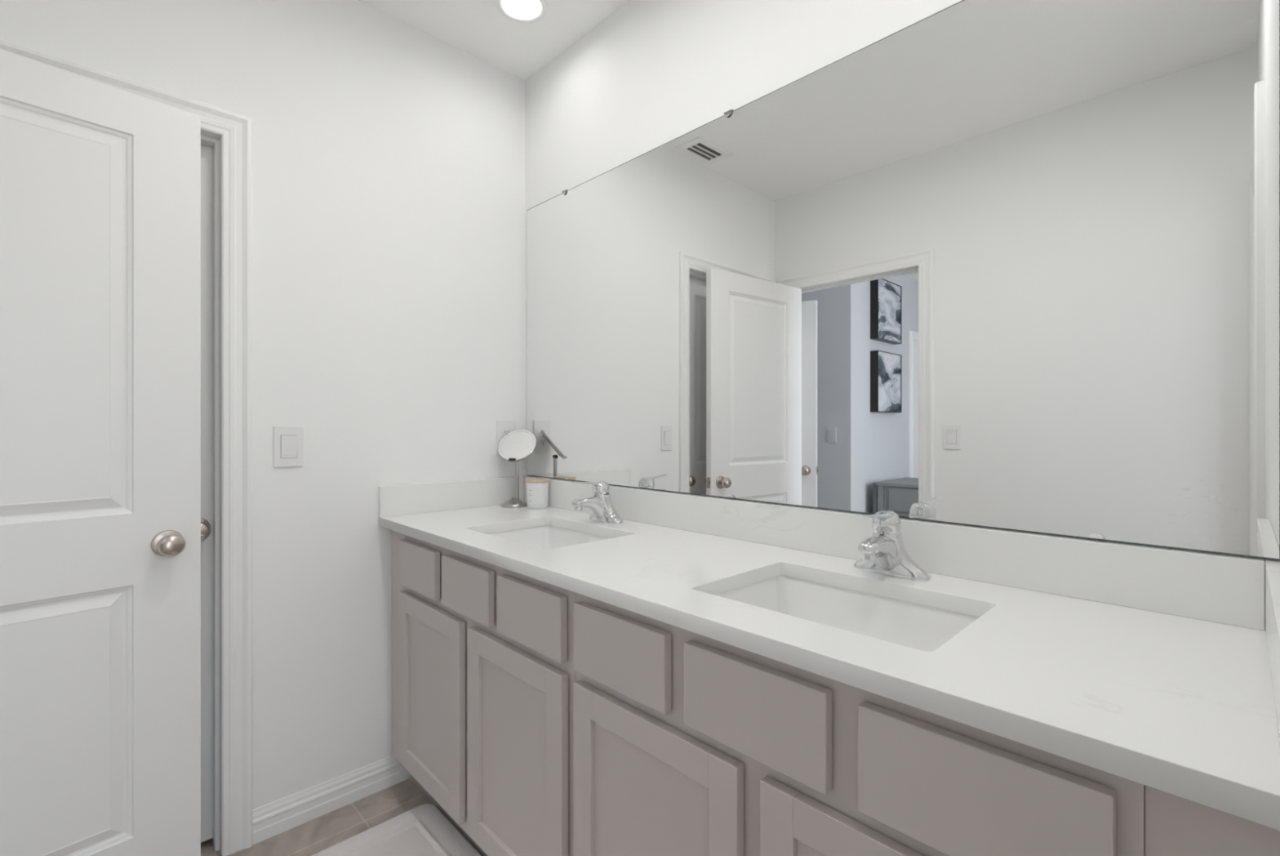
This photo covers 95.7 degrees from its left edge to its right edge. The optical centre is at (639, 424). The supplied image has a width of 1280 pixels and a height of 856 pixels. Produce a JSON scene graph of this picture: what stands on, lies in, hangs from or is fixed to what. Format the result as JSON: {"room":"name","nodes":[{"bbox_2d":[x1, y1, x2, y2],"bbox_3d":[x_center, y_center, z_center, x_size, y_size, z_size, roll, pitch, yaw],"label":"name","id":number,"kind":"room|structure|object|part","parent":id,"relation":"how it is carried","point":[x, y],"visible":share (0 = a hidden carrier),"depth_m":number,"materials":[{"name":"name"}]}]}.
{"room":"bathroom","nodes":[
{"label":"bathroom","id":0,"kind":"room"},
{"bbox_2d":[0,0,525,808],"bbox_3d":[-1.212,-0.086,1.725,1.956,2.634,0.115,0,0,-44],"label":"wall","id":1,"kind":"structure","parent":0,"point":[388,157],"depth_m":1.89,"materials":[{"name":"white paint"}]},
{"bbox_2d":[0,39,252,855],"bbox_3d":[-1.457,0.165,1.394,0.883,2.131,0.020,0,0,-44],"label":"trim","id":2,"kind":"structure","parent":1,"relation":"attached to","point":[235,129],"depth_m":1.67,"materials":[{"name":"white paint"}]},
{"bbox_2d":[200,143,213,841],"bbox_3d":[-1.502,0.194,1.440,0.735,2.034,0.098,0,0,-44],"label":"door","id":3,"kind":"structure","parent":1,"relation":"in","point":[206,151],"depth_m":1.69,"materials":[{"name":"white paint"}]},
{"bbox_3d":[-1.251,0.300,1.640,0.051,0.056,0.050,0,0,-1],"label":"knob","id":4,"kind":"part","parent":3,"relation":"part of","materials":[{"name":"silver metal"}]},
{"bbox_2d":[200,129,221,853],"bbox_3d":[-1.505,0.193,1.442,0.771,2.076,0.115,0,0,-44],"label":"trim","id":5,"kind":"structure","parent":1,"relation":"attached to","point":[209,139],"depth_m":1.68,"materials":[{"name":"white paint"}]},
{"bbox_2d":[273,426,303,466],"bbox_3d":[-1.073,0.066,1.770,0.081,0.125,0.011,0,0,-44],"label":"light switch","id":6,"kind":"object","parent":1,"relation":"attached to","point":[288,441],"visible":1,"depth_m":1.77,"materials":[{"name":"white plastic"}]},
{"bbox_2d":[252,755,410,844],"bbox_3d":[-0.802,1.183,2.030,0.942,0.095,0.014,0,0,-44],"label":"baseboard","id":7,"kind":"structure","parent":1,"relation":"attached to","point":[271,819],"depth_m":1.83,"materials":[{"name":"white paint"}]},
{"bbox_2d":[496,419,515,454],"bbox_3d":[-0.530,0.049,2.297,0.086,0.136,0.008,0,0,-44],"label":"wall outlet","id":8,"kind":"object","parent":1,"relation":"attached to","point":[504,427],"visible":0.37,"depth_m":2.28,"materials":[{"name":"white plastic"}]},
{"bbox_2d":[502,427,510,435],"bbox_3d":[-0.529,0.029,2.295,0.034,0.034,0.003,0,0,-44],"label":"socket","id":9,"kind":"object","parent":8,"relation":"attached to","point":[505,430],"depth_m":2.29,"materials":[{"name":"white plastic"}]},
{"bbox_2d":[200,777,434,855],"bbox_3d":[-2.083,1.260,-0.413,6.420,0.060,5.250,0,0,-44],"label":"floor","id":10,"kind":"structure","parent":0,"point":[311,837],"depth_m":1.78,"materials":[{"name":"tile"}]},
{"bbox_2d":[311,803,481,855],"bbox_3d":[-0.569,1.221,1.397,0.513,0.018,0.850,0,0,-44],"label":"bath mat","id":11,"kind":"object","parent":10,"relation":"on","point":[423,829],"visible":1,"depth_m":1.70,"materials":[{"name":"white fabric"}]},
{"bbox_2d":[391,529,575,855],"bbox_3d":[-0.312,0.786,1.790,0.565,0.890,1.038,0,0,-44],"label":"vanity cabinet","id":12,"kind":"object","parent":10,"relation":"on","point":[483,673],"visible":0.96,"depth_m":1.49,"materials":[{"name":"grey wood"}]},
{"bbox_3d":[-0.681,0.439,1.779,0.019,0.140,0.263,0,0,-44],"label":"drawer","id":13,"kind":"part","parent":12,"relation":"part of","materials":[{"name":"paint"}]},
{"bbox_3d":[-0.625,0.809,1.728,0.006,0.445,0.316,0,0,-44],"label":"door panel","id":14,"kind":"part","parent":12,"relation":"part of","materials":[{"name":"paint"}]},
{"bbox_3d":[-0.628,0.809,1.724,0.019,0.547,0.418,0,0,-44],"label":"door","id":15,"kind":"part","parent":12,"relation":"part of","materials":[{"name":"paint"}]},
{"bbox_3d":[-0.467,0.439,1.557,0.019,0.140,0.263,0,0,-44],"label":"drawer","id":16,"kind":"part","parent":12,"relation":"part of","materials":[{"name":"paint"}]},
{"bbox_3d":[-0.303,0.809,1.394,0.006,0.445,0.316,0,0,-44],"label":"door panel","id":17,"kind":"part","parent":12,"relation":"part of","materials":[{"name":"paint"}]},
{"bbox_3d":[-0.306,0.809,1.391,0.019,0.547,0.418,0,0,-44],"label":"door","id":18,"kind":"part","parent":12,"relation":"part of","materials":[{"name":"paint"}]},
{"bbox_3d":[-0.254,0.439,1.337,0.019,0.140,0.262,0,0,-44],"label":"drawer","id":19,"kind":"part","parent":12,"relation":"part of","materials":[{"name":"paint"}]},
{"bbox_2d":[573,592,1279,855],"bbox_3d":[0.407,0.786,1.045,0.565,0.890,1.031,0,0,-44],"label":"vanity cabinet","id":20,"kind":"object","parent":10,"relation":"on","point":[686,742],"visible":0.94,"depth_m":0.83,"materials":[{"name":"grey wood"}]},
{"bbox_3d":[-0.041,0.439,1.117,0.019,0.140,0.262,0,0,-44],"label":"drawer","id":21,"kind":"part","parent":20,"relation":"part of","materials":[{"name":"paint"}]},
{"bbox_3d":[0.016,0.809,1.064,0.006,0.445,0.316,0,0,-44],"label":"door panel","id":22,"kind":"part","parent":20,"relation":"part of","materials":[{"name":"paint"}]},
{"bbox_3d":[0.013,0.809,1.061,0.019,0.547,0.418,0,0,-44],"label":"door","id":23,"kind":"part","parent":20,"relation":"part of","materials":[{"name":"paint"}]},
{"bbox_3d":[0.171,0.439,0.897,0.019,0.140,0.262,0,0,-44],"label":"drawer","id":24,"kind":"part","parent":20,"relation":"part of","materials":[{"name":"paint"}]},
{"bbox_3d":[0.336,0.809,0.733,0.006,0.445,0.316,0,0,-44],"label":"door panel","id":25,"kind":"part","parent":20,"relation":"part of","materials":[{"name":"paint"}]},
{"bbox_2d":[377,475,1279,830],"bbox_3d":[0.042,0.273,1.416,0.581,0.134,2.071,0,0,-44],"label":"countertop","id":26,"kind":"structure","parent":20,"relation":"on","point":[1154,667],"depth_m":0.93,"materials":[{"name":"stone"}]},
{"bbox_2d":[497,429,537,507],"bbox_3d":[-0.477,0.164,2.237,0.130,0.293,0.139,0,0,-44],"label":"makeup mirror","id":27,"kind":"object","parent":26,"relation":"on","point":[516,446],"visible":0.99,"depth_m":2.23,"materials":[{"name":"silver metal"}]},
{"bbox_3d":[-0.474,0.211,2.232,0.015,0.158,0.015,0,0,-44],"label":"stem","id":28,"kind":"part","parent":27,"relation":"part of","materials":[{"name":"silver metal"}]},
{"bbox_2d":[500,431,533,457],"bbox_3d":[-0.475,0.076,2.237,0.131,0.102,0.085,0,0,12],"label":"mirror glass","id":29,"kind":"object","parent":27,"relation":"attached to","point":[515,444],"depth_m":2.24,"materials":[{"name":"white"}]},
{"bbox_2d":[525,477,549,508],"bbox_3d":[-0.386,0.256,2.178,0.086,0.109,0.086,0,0,-44],"label":"jar candle","id":30,"kind":"object","parent":26,"relation":"on","point":[537,488],"visible":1,"depth_m":2.14,"materials":[{"name":"white glass"}]},
{"bbox_3d":[-0.386,0.208,2.178,0.086,0.013,0.086,0,0,-44],"label":"lid","id":31,"kind":"part","parent":30,"relation":"part of","materials":[{"name":"brown wood"}]},
{"bbox_2d":[487,524,609,549],"bbox_3d":[-0.273,0.415,1.710,0.373,0.148,0.497,0,0,-44],"label":"undermount sink","id":32,"kind":"object","parent":26,"relation":"in","point":[545,536],"visible":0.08,"depth_m":1.92,"materials":[{"name":"white ceramic"}]},
{"bbox_2d":[572,480,622,524],"bbox_3d":[-0.147,0.242,1.834,0.152,0.136,0.155,0,0,-41],"label":"faucet","id":33,"kind":"object","parent":26,"relation":"on","point":[600,503],"visible":1,"depth_m":1.83,"materials":[{"name":"silver metal"}]},
{"bbox_3d":[-0.157,0.265,1.825,0.124,0.083,0.050,0,0,-41],"label":"spout","id":34,"kind":"part","parent":33,"relation":"part of","materials":[{"name":"silver metal"}]},
{"bbox_3d":[-0.154,0.199,1.828,0.133,0.049,0.056,0,0,-41],"label":"handle","id":35,"kind":"part","parent":33,"relation":"part of","materials":[{"name":"silver metal"}]},
{"bbox_2d":[716,574,979,651],"bbox_3d":[0.359,0.415,1.055,0.373,0.148,0.494,0,0,-44],"label":"undermount sink","id":36,"kind":"object","parent":26,"relation":"in","point":[919,626],"visible":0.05,"depth_m":1.19,"materials":[{"name":"white ceramic"}]},
{"bbox_2d":[853,510,929,580],"bbox_3d":[0.490,0.242,1.179,0.155,0.136,0.152,0,0,44],"label":"faucet","id":37,"kind":"object","parent":26,"relation":"on","point":[884,553],"visible":1,"depth_m":1.18,"materials":[{"name":"silver metal"}]},
{"bbox_3d":[0.481,0.265,1.170,0.050,0.083,0.124,0,0,44],"label":"spout","id":38,"kind":"part","parent":37,"relation":"part of","materials":[{"name":"silver metal"}]},
{"bbox_3d":[0.484,0.199,1.173,0.056,0.049,0.133,0,0,44],"label":"handle","id":39,"kind":"part","parent":37,"relation":"part of","materials":[{"name":"silver metal"}]},
{"bbox_3d":[0.333,0.809,0.730,0.019,0.547,0.418,0,0,-44],"label":"door","id":40,"kind":"part","parent":20,"relation":"part of","materials":[{"name":"paint"}]},
{"bbox_3d":[0.385,0.439,0.675,0.019,0.140,0.263,0,0,-44],"label":"drawer","id":41,"kind":"part","parent":20,"relation":"part of","materials":[{"name":"paint"}]},
{"bbox_2d":[357,0,629,80],"bbox_3d":[-0.410,-1.433,0.978,2.071,0.060,2.302,0,0,-44],"label":"ceiling","id":42,"kind":"structure","parent":0,"point":[477,28],"depth_m":2.04,"materials":[{"name":"white paint"}]},
{"bbox_2d":[495,0,547,23],"bbox_3d":[-0.396,-1.416,1.935,0.170,0.036,0.170,0,0,-44],"label":"recessed light","id":43,"kind":"object","parent":42,"relation":"in","point":[522,11],"visible":0.99,"depth_m":1.97,"materials":[{"name":"white paint"}]},
{"bbox_2d":[525,0,1279,627],"bbox_3d":[0.303,-0.086,1.648,0.115,2.634,4.100,0,0,-44],"label":"wall","id":44,"kind":"structure","parent":0,"point":[651,73],"depth_m":1.79,"materials":[{"name":"white paint"}]},
{"bbox_2d":[524,475,1264,630],"bbox_3d":[0.244,0.258,1.611,0.020,0.104,2.031,0,0,-44],"label":"backsplash","id":45,"kind":"structure","parent":44,"relation":"attached to","point":[1228,589],"depth_m":1.12,"materials":[{"name":"stone"}]},
{"bbox_2d":[527,0,1279,560],"bbox_3d":[0.255,-0.333,1.610,0.005,1.075,2.048,0,0,-44],"label":"wall mirror","id":46,"kind":"object","parent":44,"relation":"attached to","point":[1006,264],"visible":1,"depth_m":1.19,"materials":[{"name":"grey mirror"}]},
{"bbox_2d":[561,189,567,195],"bbox_3d":[-0.280,-0.866,2.162,0.009,0.016,0.027,0,0,-44],"label":"mirror clip","id":47,"kind":"object","parent":46,"relation":"attached to","point":[564,192],"visible":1,"depth_m":2.16,"materials":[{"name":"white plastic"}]},
{"bbox_2d":[724,109,733,117],"bbox_3d":[0.248,-0.866,1.615,0.009,0.016,0.027,0,0,-44],"label":"mirror clip","id":48,"kind":"object","parent":46,"relation":"attached to","point":[727,113],"visible":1,"depth_m":1.61,"materials":[{"name":"white plastic"}]},
{"bbox_2d":[726,493,734,498],"bbox_3d":[0.252,0.199,1.607,0.004,0.012,0.027,0,0,-44],"label":"mirror clip","id":49,"kind":"object","parent":46,"relation":"attached to","point":[729,496],"visible":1,"depth_m":1.61,"materials":[{"name":"white plastic"}]},
{"bbox_2d":[1086,533,1106,541],"bbox_3d":[0.810,0.199,1.028,0.004,0.012,0.027,0,0,-44],"label":"mirror clip","id":50,"kind":"object","parent":46,"relation":"attached to","point":[1095,536],"visible":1,"depth_m":1.03,"materials":[{"name":"white plastic"}]},
{"bbox_3d":[-1.208,-0.087,0.397,0.115,2.634,5.000,0,0,-44],"label":"wall","id":51,"kind":"structure","parent":0,"visible":0},
{"bbox_2d":[0,48,204,855],"bbox_3d":[-1.421,0.196,1.262,0.161,2.034,0.773,0,0,40],"label":"door","id":52,"kind":"structure","parent":51,"relation":"in","point":[101,537],"depth_m":1.39,"materials":[{"name":"white paint"}]},
{"bbox_3d":[-1.179,0.302,1.457,0.051,0.056,0.050,0,0,-7],"label":"knob","id":53,"kind":"part","parent":52,"relation":"part of","materials":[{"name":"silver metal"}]}
]}

